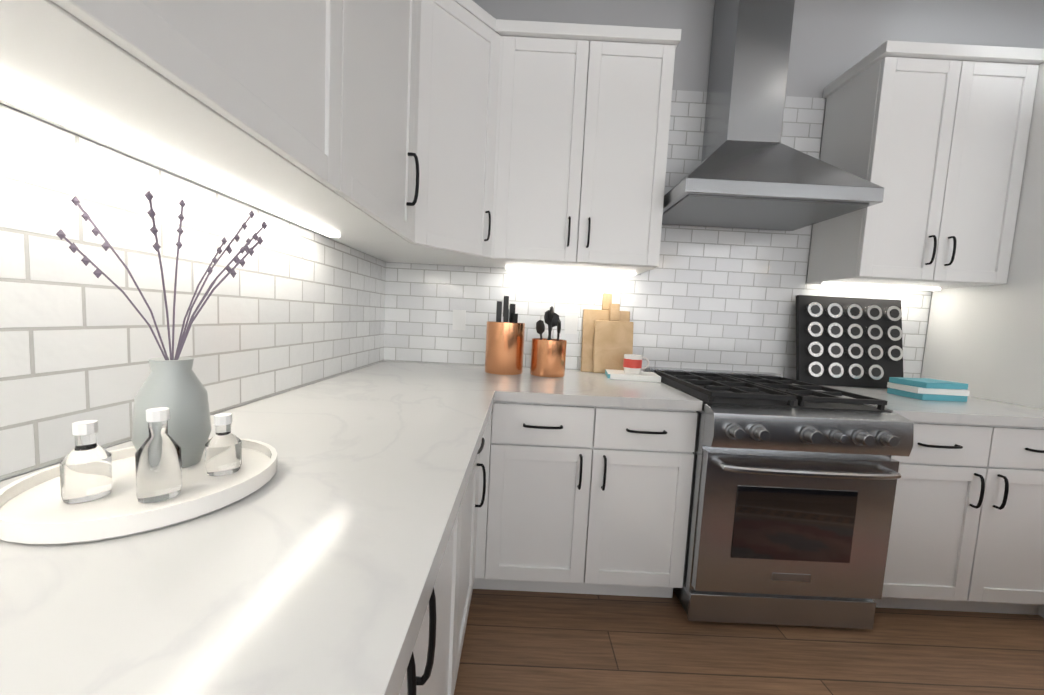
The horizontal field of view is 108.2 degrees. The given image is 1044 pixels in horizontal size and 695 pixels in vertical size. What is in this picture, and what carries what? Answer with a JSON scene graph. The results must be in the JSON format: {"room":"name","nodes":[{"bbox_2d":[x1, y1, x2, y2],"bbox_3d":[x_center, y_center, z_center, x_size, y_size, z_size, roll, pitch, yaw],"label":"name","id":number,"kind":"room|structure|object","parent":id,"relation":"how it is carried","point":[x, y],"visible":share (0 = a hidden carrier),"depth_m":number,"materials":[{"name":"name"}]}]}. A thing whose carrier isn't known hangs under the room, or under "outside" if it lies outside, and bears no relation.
{"room":"kitchen","nodes":[
{"label":"kitchen","id":0,"kind":"room"},
{"bbox_2d":[0,103,384,481],"bbox_3d":[-0.788,-1.675,-0.901,0.150,5.800,7.050,3,4,0],"label":"wall","id":1,"kind":"structure","parent":0,"point":[26,114],"depth_m":0.78,"materials":[{"name":"grey paint"}]},
{"bbox_2d":[0,0,355,207],"bbox_3d":[-0.579,-0.867,0.256,0.340,1.070,1.348,3,4,0],"label":"upper cabinet","id":2,"kind":"object","parent":1,"relation":"attached to","point":[230,98],"depth_m":0.58,"materials":[{"name":"white wood"}]},
{"bbox_2d":[0,105,385,480],"bbox_3d":[-0.796,-0.093,0.759,0.008,0.568,2.872,3,4,0],"label":"wall tile","id":3,"kind":"structure","parent":1,"relation":"attached to","point":[288,306],"depth_m":0.77,"materials":[{"name":"white tile"}]},
{"bbox_2d":[237,0,431,243],"bbox_3d":[-0.561,-0.939,1.181,0.378,1.070,0.742,3,4,0],"label":"upper cabinet","id":4,"kind":"object","parent":1,"relation":"attached to","point":[380,47],"depth_m":1.18,"materials":[{"name":"white wood"}]},
{"bbox_2d":[334,0,507,266],"bbox_3d":[-0.430,-0.980,1.788,0.642,1.070,0.680,3,4,0],"label":"upper cabinet","id":5,"kind":"object","parent":1,"relation":"attached to","point":[452,132],"depth_m":1.67,"materials":[{"name":"white wood"}]},
{"bbox_2d":[0,361,1043,694],"bbox_3d":[-0.046,0.248,0.785,1.516,0.040,2.868,3,4,0],"label":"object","id":6,"kind":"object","parent":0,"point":[397,491],"depth_m":0.74,"materials":[{"name":"white stone"}]},
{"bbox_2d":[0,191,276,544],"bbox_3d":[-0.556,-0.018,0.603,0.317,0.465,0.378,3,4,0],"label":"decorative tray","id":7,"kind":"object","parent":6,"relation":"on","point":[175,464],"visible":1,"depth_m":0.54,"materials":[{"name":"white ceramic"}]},
{"bbox_2d":[485,296,524,374],"bbox_3d":[-0.087,-0.070,1.980,0.200,0.400,0.200,3,4,0],"label":"holder","id":8,"kind":"object","parent":6,"relation":"on","point":[504,352],"visible":1,"depth_m":1.91,"materials":[{"name":"orange metal"}]},
{"bbox_2d":[530,306,566,377],"bbox_3d":[0.142,-0.036,1.958,0.180,0.360,0.189,3,4,0],"label":"utensil canister","id":9,"kind":"object","parent":6,"relation":"on","point":[548,356],"visible":1,"depth_m":1.90,"materials":[{"name":"orange metal"}]},
{"bbox_2d":[581,293,633,372],"bbox_3d":[0.491,-0.084,2.168,0.285,0.458,0.103,3,4,0],"label":"cutting boards","id":10,"kind":"object","parent":6,"relation":"on","point":[607,336],"visible":0.85,"depth_m":2.15,"materials":[{"name":"brown wood"}]},
{"bbox_2d":[605,354,660,382],"bbox_3d":[0.584,0.101,2.004,0.262,0.124,0.184,3,5,8],"label":"books","id":11,"kind":"object","parent":6,"relation":"on","point":[632,367],"visible":1,"depth_m":1.96,"materials":[{"name":"white paper"}]},
{"bbox_2d":[387,0,1043,377],"bbox_3d":[1.295,-0.513,2.253,4.160,3.200,0.150,3,4,0],"label":"wall","id":12,"kind":"structure","parent":0,"point":[832,41],"depth_m":2.08,"materials":[{"name":"grey paint"}]},
{"bbox_2d":[476,20,680,275],"bbox_3d":[0.258,-0.957,1.942,0.869,1.070,0.378,3,4,0],"label":"upper cabinet","id":13,"kind":"object","parent":12,"relation":"attached to","point":[584,133],"depth_m":1.80,"materials":[{"name":"white wood"}]},
{"bbox_2d":[384,90,931,379],"bbox_3d":[0.801,-0.636,2.163,3.160,1.590,0.008,3,4,0],"label":"wall tile","id":14,"kind":"structure","parent":12,"relation":"attached to","point":[711,298],"depth_m":2.19,"materials":[{"name":"white tile"}]},
{"bbox_2d":[452,310,465,329],"bbox_3d":[-0.364,-0.159,2.191,0.074,0.116,0.007,3,4,0],"label":"electrical outlet plate","id":15,"kind":"object","parent":14,"relation":"attached to","point":[459,321],"depth_m":2.19,"materials":[{"name":"white paint"}]},
{"bbox_2d":[564,314,577,333],"bbox_3d":[0.286,-0.137,2.194,0.074,0.116,0.007,3,4,0],"label":"electrical outlet plate","id":16,"kind":"object","parent":14,"relation":"attached to","point":[571,320],"depth_m":2.19,"materials":[{"name":"white paint"}]},
{"bbox_2d":[662,0,883,230],"bbox_3d":[1.155,-1.372,1.829,0.850,1.434,0.540,3,4,0],"label":"range hood","id":17,"kind":"object","parent":12,"relation":"attached to","point":[750,171],"visible":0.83,"depth_m":1.82,"materials":[{"name":"silver metal"}]},
{"bbox_2d":[807,40,1043,290],"bbox_3d":[2.029,-0.871,1.970,0.728,1.070,0.340,3,4,0],"label":"upper cabinet","id":18,"kind":"object","parent":12,"relation":"attached to","point":[944,129],"depth_m":1.81,"materials":[{"name":"white wood"}]},
{"bbox_2d":[454,589,1043,694],"bbox_3d":[3.634,1.495,-0.721,9.300,0.100,7.200,3,4,0],"label":"floor","id":19,"kind":"structure","parent":0,"point":[530,643],"depth_m":1.41,"materials":[{"name":"brown wood"}]},
{"bbox_2d":[644,366,913,628],"bbox_3d":[1.065,0.637,1.818,0.746,0.955,0.857,3,4,0],"label":"range","id":20,"kind":"object","parent":19,"relation":"on","point":[793,491],"visible":0.96,"depth_m":1.47,"materials":[{"name":"silver metal"}]},
{"bbox_2d":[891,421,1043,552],"bbox_3d":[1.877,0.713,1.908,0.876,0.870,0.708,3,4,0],"label":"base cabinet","id":21,"kind":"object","parent":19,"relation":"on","point":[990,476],"depth_m":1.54,"materials":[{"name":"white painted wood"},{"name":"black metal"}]},
{"bbox_2d":[790,383,1043,428],"bbox_3d":[1.900,0.261,1.860,0.876,0.040,0.733,3,4,0],"label":"countertop","id":22,"kind":"structure","parent":21,"relation":"on","point":[976,411],"depth_m":1.56,"materials":[{"name":"white stone"}]},
{"bbox_2d":[796,295,902,387],"bbox_3d":[1.833,-0.031,2.109,0.580,0.498,0.125,3,4,0],"label":"spice rack","id":23,"kind":"object","parent":22,"relation":"on","point":[848,341],"visible":1,"depth_m":2.09,"materials":[{"name":"black"}]},
{"bbox_2d":[887,377,969,401],"bbox_3d":[1.983,0.203,1.854,0.249,0.084,0.187,3,4,0],"label":"books","id":24,"kind":"object","parent":22,"relation":"on","point":[928,389],"visible":1,"depth_m":1.78,"materials":[{"name":"teal paper"}]},
{"bbox_2d":[921,62,1043,617],"bbox_3d":[2.856,-0.064,1.809,0.998,2.530,0.785,3,4,0],"label":"wall","id":25,"kind":"structure","parent":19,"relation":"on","point":[985,342],"depth_m":1.83,"materials":[{"name":"white paint"}]}
]}

